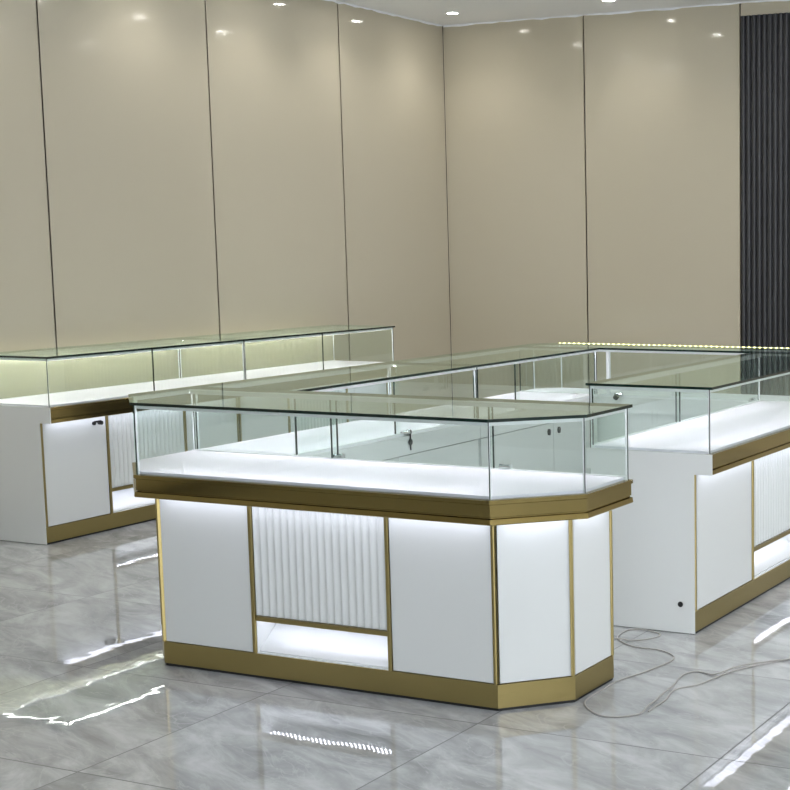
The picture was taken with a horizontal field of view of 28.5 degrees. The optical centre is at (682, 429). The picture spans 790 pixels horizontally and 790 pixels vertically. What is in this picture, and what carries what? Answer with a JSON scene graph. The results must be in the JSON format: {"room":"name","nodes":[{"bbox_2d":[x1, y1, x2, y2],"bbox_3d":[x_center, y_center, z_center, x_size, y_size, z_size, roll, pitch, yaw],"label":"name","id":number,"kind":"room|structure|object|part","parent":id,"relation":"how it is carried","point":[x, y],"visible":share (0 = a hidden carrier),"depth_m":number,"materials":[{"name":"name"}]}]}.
{"room":"shop","nodes":[
{"label":"shop","id":0,"kind":"room"},
{"bbox_2d":[0,0,451,398],"bbox_3d":[-4.554,-0.782,5.846,0.152,3.150,13.012,3,8,24],"label":"wall","id":1,"kind":"structure","parent":0,"point":[169,168],"depth_m":9.30,"materials":[{"name":"beige paint"}]},
{"bbox_2d":[324,0,442,25],"bbox_3d":[-2.753,-2.817,9.458,0.006,0.018,4.492,3,8,24],"label":"trim","id":2,"kind":"structure","parent":1,"relation":"attached to","point":[337,2],"depth_m":10.82,"materials":[{"name":"white paint"}]},
{"bbox_2d":[0,520,789,789],"bbox_3d":[0.363,1.066,3.922,10.850,0.120,13.150,3,8,24],"label":"floor","id":3,"kind":"structure","parent":0,"point":[90,699],"depth_m":4.78,"materials":[{"name":"grey tile"}]},
{"bbox_2d":[0,338,244,544],"bbox_3d":[-3.071,0.020,8.251,0.520,0.950,1.459,3,8,24],"label":"display case","id":4,"kind":"object","parent":3,"relation":"on","point":[67,458],"depth_m":7.81,"materials":[{"name":"white"}]},
{"bbox_3d":[-3.369,0.227,7.609,0.520,0.694,0.006,3,8,24],"label":"panel","id":5,"kind":"part","parent":4,"relation":"part of","materials":[{"name":"white paint"}]},
{"bbox_3d":[-3.202,0.232,7.543,0.021,0.530,0.012,3,8,24],"label":"gold post","id":6,"kind":"part","parent":4,"relation":"part of","materials":[{"name":"gold metal"}]},
{"bbox_3d":[-3.145,-0.229,7.464,0.006,0.241,0.006,3,8,24],"label":"corner post","id":7,"kind":"part","parent":4,"relation":"part of","materials":[{"name":"silver metal"}]},
{"bbox_3d":[-3.117,0.207,7.737,0.014,0.526,0.422,3,8,24],"label":"door panel","id":8,"kind":"part","parent":4,"relation":"part of","materials":[{"name":"white paint"}]},
{"bbox_3d":[-3.024,0.182,7.934,0.021,0.530,0.014,3,8,24],"label":"gold post","id":9,"kind":"part","parent":4,"relation":"part of","materials":[{"name":"gold metal"}]},
{"bbox_3d":[-3.074,-0.447,8.196,0.520,0.010,1.455,3,8,24],"label":"glass","id":10,"kind":"part","parent":4,"relation":"part of","materials":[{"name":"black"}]},
{"bbox_3d":[-2.913,0.083,8.188,0.018,0.394,0.555,3,8,24],"label":"fluted panel","id":11,"kind":"part","parent":4,"relation":"part of","materials":[{"name":"white paint"}]},
{"bbox_3d":[-2.998,-0.414,8.962,0.006,0.241,0.006,3,8,24],"label":"corner post","id":12,"kind":"part","parent":4,"relation":"part of","materials":[{"name":"silver metal"}]},
{"bbox_3d":[-2.788,0.117,8.453,0.021,0.530,0.014,3,8,24],"label":"gold post","id":13,"kind":"part","parent":4,"relation":"part of","materials":[{"name":"gold metal"}]},
{"bbox_3d":[-2.701,0.091,8.653,0.014,0.526,0.422,3,8,24],"label":"door panel","id":14,"kind":"part","parent":4,"relation":"part of","materials":[{"name":"white paint"}]},
{"bbox_3d":[-2.610,0.067,8.845,0.021,0.530,0.012,3,8,24],"label":"gold post","id":15,"kind":"part","parent":4,"relation":"part of","materials":[{"name":"gold metal"}]},
{"bbox_3d":[-2.555,-0.393,8.764,0.006,0.241,0.006,3,8,24],"label":"corner post","id":16,"kind":"part","parent":4,"relation":"part of","materials":[{"name":"silver metal"}]},
{"bbox_2d":[177,325,394,441],"bbox_3d":[-2.464,-0.149,9.588,0.520,0.950,1.492,3,8,24],"label":"display case","id":17,"kind":"object","parent":3,"relation":"on","point":[251,426],"depth_m":9.35,"materials":[{"name":"white"}]},
{"bbox_3d":[-2.991,-0.416,8.977,0.006,0.241,0.006,3,8,24],"label":"corner post","id":18,"kind":"part","parent":17,"relation":"part of","materials":[{"name":"silver metal"}]},
{"bbox_3d":[-2.602,0.065,8.863,0.021,0.530,0.012,3,8,24],"label":"gold post","id":19,"kind":"part","parent":17,"relation":"part of","materials":[{"name":"gold metal"}]},
{"bbox_3d":[-2.515,0.039,9.062,0.014,0.526,0.432,3,8,24],"label":"door panel","id":20,"kind":"part","parent":17,"relation":"part of","materials":[{"name":"white paint"}]},
{"bbox_3d":[-2.468,-0.615,9.529,0.520,0.010,1.488,3,8,24],"label":"glass","id":21,"kind":"part","parent":17,"relation":"part of","materials":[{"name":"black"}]},
{"bbox_3d":[-2.420,0.014,9.264,0.021,0.530,0.014,3,8,24],"label":"gold post","id":22,"kind":"part","parent":17,"relation":"part of","materials":[{"name":"gold metal"}]},
{"bbox_3d":[-2.307,-0.086,9.524,0.018,0.394,0.568,3,8,24],"label":"fluted panel","id":23,"kind":"part","parent":17,"relation":"part of","materials":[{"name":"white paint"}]},
{"bbox_3d":[-2.090,-0.079,9.999,0.014,0.526,0.432,3,8,24],"label":"door panel","id":24,"kind":"part","parent":17,"relation":"part of","materials":[{"name":"clear glass"}]},
{"bbox_3d":[-1.944,-0.563,10.108,0.006,0.241,0.006,3,8,24],"label":"corner post","id":25,"kind":"part","parent":17,"relation":"part of","materials":[{"name":"silver metal"}]},
{"bbox_2d":[195,362,479,466],"bbox_3d":[-1.394,0.244,6.329,0.511,0.950,1.271,3,8,24],"label":"display case","id":26,"kind":"object","parent":3,"relation":"on","point":[432,443],"depth_m":6.24,"materials":[{"name":"white"}]},
{"bbox_3d":[-1.872,-0.036,5.816,0.006,0.241,0.006,3,8,24],"label":"corner post","id":27,"kind":"part","parent":26,"relation":"part of","materials":[{"name":"silver metal"}]},
{"bbox_3d":[-1.402,-0.223,6.273,0.501,0.010,1.271,3,8,24],"label":"glass","id":28,"kind":"part","parent":26,"relation":"part of","materials":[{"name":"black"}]},
{"bbox_3d":[-1.305,0.446,5.975,0.016,0.594,0.618,3,8,24],"label":"service door","id":29,"kind":"part","parent":26,"relation":"part of","materials":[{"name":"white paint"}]},
{"bbox_3d":[-1.050,0.375,6.537,0.016,0.594,0.618,3,8,24],"label":"service door","id":30,"kind":"part","parent":26,"relation":"part of","materials":[{"name":"white paint"}]},
{"bbox_3d":[-0.930,-0.159,6.762,0.006,0.241,0.006,3,8,24],"label":"corner post","id":31,"kind":"part","parent":26,"relation":"part of","materials":[{"name":"silver metal"}]},
{"bbox_2d":[128,386,632,710],"bbox_3d":[-1.138,0.378,5.222,1.893,0.950,0.553,3,8,24],"label":"display case","id":32,"kind":"object","parent":3,"relation":"on","point":[489,588],"depth_m":4.99,"materials":[{"name":"white"}]},
{"bbox_3d":[-1.955,0.019,5.377,0.006,0.241,0.300,-3,7,-21],"label":"glass pane","id":33,"kind":"part","parent":32,"relation":"part of","materials":[{"name":"clear glass"}]},
{"bbox_3d":[-1.897,0.035,5.238,0.006,0.241,0.006,3,8,24],"label":"corner post","id":34,"kind":"part","parent":32,"relation":"part of","materials":[{"name":"silver metal"}]},
{"bbox_3d":[-1.932,0.464,5.579,0.021,0.530,0.012,3,8,24],"label":"gold post","id":35,"kind":"part","parent":32,"relation":"part of","materials":[{"name":"gold metal"}]},
{"bbox_3d":[-1.846,0.492,5.345,0.021,0.530,0.013,-3,7,-21],"label":"gold post","id":36,"kind":"part","parent":32,"relation":"part of","materials":[{"name":"gold metal"}]},
{"bbox_3d":[-1.883,-0.033,5.792,0.006,0.241,0.006,3,8,24],"label":"corner post","id":37,"kind":"part","parent":32,"relation":"part of","materials":[{"name":"silver metal"}]},
{"bbox_3d":[-1.659,0.500,5.261,0.390,0.526,0.014,3,8,24],"label":"door panel","id":38,"kind":"part","parent":32,"relation":"part of","materials":[{"name":"white paint"}]},
{"bbox_3d":[-1.475,0.510,5.175,0.014,0.530,0.021,3,8,24],"label":"gold post","id":39,"kind":"part","parent":32,"relation":"part of","materials":[{"name":"gold metal"}]},
{"bbox_3d":[-1.216,0.455,5.058,0.544,0.394,0.018,3,8,24],"label":"fluted panel","id":40,"kind":"part","parent":32,"relation":"part of","materials":[{"name":"white paint"}]},
{"bbox_3d":[-1.142,-0.088,5.163,1.893,0.010,0.551,3,8,24],"label":"glass","id":41,"kind":"part","parent":32,"relation":"part of","materials":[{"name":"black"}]},
{"bbox_3d":[-0.962,0.535,4.945,0.014,0.530,0.021,3,8,24],"label":"gold post","id":42,"kind":"part","parent":32,"relation":"part of","materials":[{"name":"gold metal"}]},
{"bbox_3d":[-0.774,0.542,4.864,0.392,0.526,0.014,3,8,24],"label":"door panel","id":43,"kind":"part","parent":32,"relation":"part of","materials":[{"name":"white paint"}]},
{"bbox_3d":[-0.596,0.098,4.655,0.006,0.241,0.006,3,8,24],"label":"corner post","id":44,"kind":"part","parent":32,"relation":"part of","materials":[{"name":"silver metal"}]},
{"bbox_3d":[-0.595,0.552,4.780,0.012,0.530,0.021,3,8,24],"label":"gold post","id":45,"kind":"part","parent":32,"relation":"part of","materials":[{"name":"gold metal"}]},
{"bbox_3d":[-0.474,0.545,4.826,0.239,0.525,0.015,-3,7,-21],"label":"panel","id":46,"kind":"part","parent":32,"relation":"part of","materials":[{"name":"white paint"}]},
{"bbox_3d":[-0.359,0.540,4.865,0.013,0.530,0.021,-3,7,-21],"label":"gold post","id":47,"kind":"part","parent":32,"relation":"part of","materials":[{"name":"gold metal"}]},
{"bbox_3d":[-0.312,0.082,4.761,0.006,0.241,0.006,3,8,24],"label":"corner post","id":48,"kind":"part","parent":32,"relation":"part of","materials":[{"name":"silver metal"}]},
{"bbox_3d":[-0.302,0.523,4.990,0.014,0.526,0.256,3,8,24],"label":"panel","id":49,"kind":"part","parent":32,"relation":"part of","materials":[{"name":"white paint"}]},
{"bbox_3d":[-0.246,0.509,5.107,0.021,0.530,0.012,3,8,24],"label":"gold post","id":50,"kind":"part","parent":32,"relation":"part of","materials":[{"name":"gold metal"}]},
{"bbox_3d":[-0.187,0.048,5.032,0.006,0.241,0.006,3,8,24],"label":"corner post","id":51,"kind":"part","parent":32,"relation":"part of","materials":[{"name":"silver metal"}]},
{"bbox_2d":[389,346,599,473],"bbox_3d":[-0.892,0.104,7.433,0.511,0.950,1.168,3,8,24],"label":"display case","id":52,"kind":"object","parent":3,"relation":"on","point":[543,446],"depth_m":7.35,"materials":[{"name":"white"}]},
{"bbox_3d":[-0.900,-0.362,7.378,0.501,0.010,1.168,3,8,24],"label":"glass","id":53,"kind":"part","parent":52,"relation":"part of","materials":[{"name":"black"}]},
{"bbox_3d":[-0.776,0.299,7.140,0.016,0.594,0.666,3,8,24],"label":"service door","id":54,"kind":"part","parent":52,"relation":"part of","materials":[{"name":"white paint"}]},
{"bbox_3d":[-0.542,0.234,7.655,0.016,0.594,0.466,3,8,24],"label":"service door","id":55,"kind":"part","parent":52,"relation":"part of","materials":[{"name":"white paint"}]},
{"bbox_3d":[-0.450,-0.293,7.820,0.006,0.241,0.006,3,8,24],"label":"corner post","id":56,"kind":"part","parent":52,"relation":"part of","materials":[{"name":"silver metal"}]},
{"bbox_2d":[517,343,789,441],"bbox_3d":[0.039,0.051,7.797,1.907,0.952,0.314,3,8,24],"label":"display case","id":57,"kind":"object","parent":3,"relation":"on","point":[650,409],"depth_m":7.75,"materials":[{"name":"white"}]},
{"bbox_3d":[-0.804,-0.332,8.164,0.006,0.241,0.006,3,8,24],"label":"corner post","id":58,"kind":"part","parent":57,"relation":"part of","materials":[{"name":"silver metal"}]},
{"bbox_3d":[-0.659,-0.340,8.218,0.006,0.241,0.006,3,8,24],"label":"corner post","id":59,"kind":"part","parent":57,"relation":"part of","materials":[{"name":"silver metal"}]},
{"bbox_3d":[-0.383,-0.292,7.812,0.017,0.243,0.017,3,8,24],"label":"post","id":60,"kind":"part","parent":57,"relation":"part of","materials":[{"name":"silver metal"}]},
{"bbox_3d":[0.041,-0.415,7.751,1.907,0.010,0.289,3,8,24],"label":"glass","id":61,"kind":"part","parent":57,"relation":"part of","materials":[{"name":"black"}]},
{"bbox_2d":[584,628,789,717],"bbox_3d":[0.053,0.848,5.175,1.061,0.011,1.031,3,8,24],"label":"power cable","id":62,"kind":"object","parent":3,"relation":"on","point":[659,635],"visible":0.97,"depth_m":5.22,"materials":[{"name":"grey plastic"}]},
{"bbox_2d":[585,351,789,633],"bbox_3d":[0.237,0.201,6.579,0.539,0.950,1.808,3,8,24],"label":"display case","id":63,"kind":"object","parent":3,"relation":"on","point":[704,533],"depth_m":5.86,"materials":[{"name":"white"}]},
{"bbox_3d":[-0.352,-0.050,5.836,0.006,0.241,0.006,3,8,24],"label":"corner post","id":64,"kind":"part","parent":63,"relation":"part of","materials":[{"name":"silver metal"}]},
{"bbox_3d":[-0.128,0.428,5.780,0.531,0.694,0.006,3,8,24],"label":"panel","id":65,"kind":"part","parent":63,"relation":"part of","materials":[{"name":"white paint"}]},
{"bbox_3d":[0.238,-0.266,6.523,0.531,0.010,1.801,3,8,24],"label":"glass","id":66,"kind":"part","parent":63,"relation":"part of","materials":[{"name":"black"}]},
{"bbox_3d":[0.044,0.433,5.711,0.021,0.530,0.012,3,8,24],"label":"gold post","id":67,"kind":"part","parent":63,"relation":"part of","materials":[{"name":"gold metal"}]},
{"bbox_3d":[0.101,-0.028,5.633,0.006,0.241,0.006,3,8,24],"label":"corner post","id":68,"kind":"part","parent":63,"relation":"part of","materials":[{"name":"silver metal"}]},
{"bbox_3d":[0.161,0.399,5.978,0.014,0.526,0.582,3,8,24],"label":"door panel","id":69,"kind":"part","parent":63,"relation":"part of","materials":[{"name":"white paint"}]},
{"bbox_3d":[0.288,0.365,6.248,0.021,0.530,0.014,3,8,24],"label":"gold post","id":70,"kind":"part","parent":63,"relation":"part of","materials":[{"name":"gold metal"}]},
{"bbox_3d":[0.380,-0.253,7.448,0.006,0.241,0.006,3,8,24],"label":"corner post","id":71,"kind":"part","parent":63,"relation":"part of","materials":[{"name":"silver metal"}]},
{"bbox_3d":[0.403,0.264,6.514,0.018,0.394,0.582,3,8,24],"label":"fluted panel","id":72,"kind":"part","parent":63,"relation":"part of","materials":[{"name":"white paint"}]},
{"bbox_2d":[335,0,760,24],"bbox_3d":[0.339,-2.180,3.523,10.850,0.120,13.150,3,8,24],"label":"ceiling","id":73,"kind":"structure","parent":0,"point":[432,11],"depth_m":10.64,"materials":[{"name":"white paint"}]},
{"bbox_2d":[445,12,459,14],"bbox_3d":[-1.657,-3.003,10.865,0.104,0.009,0.104,3,8,24],"label":"recessed light","id":74,"kind":"object","parent":73,"relation":"in","point":[448,13],"visible":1,"depth_m":10.88,"materials":[{"name":"white"}]},
{"bbox_2d":[442,1,789,397],"bbox_3d":[3.081,-1.296,9.566,10.712,3.150,0.166,3,8,24],"label":"wall","id":75,"kind":"structure","parent":0,"point":[616,178],"depth_m":11.05,"materials":[{"name":"beige paint"}]},
{"bbox_2d":[443,0,789,26],"bbox_3d":[0.452,-2.966,10.472,4.990,0.018,0.006,3,8,24],"label":"trim","id":76,"kind":"structure","parent":75,"relation":"attached to","point":[672,8],"depth_m":10.88,"materials":[{"name":"white paint"}]},
{"bbox_3d":[1.699,-1.305,10.116,2.800,3.055,0.027,3,8,24],"label":"slatted panel","id":77,"kind":"part","parent":75,"relation":"part of","materials":[{"name":"grey wood"}]}
]}

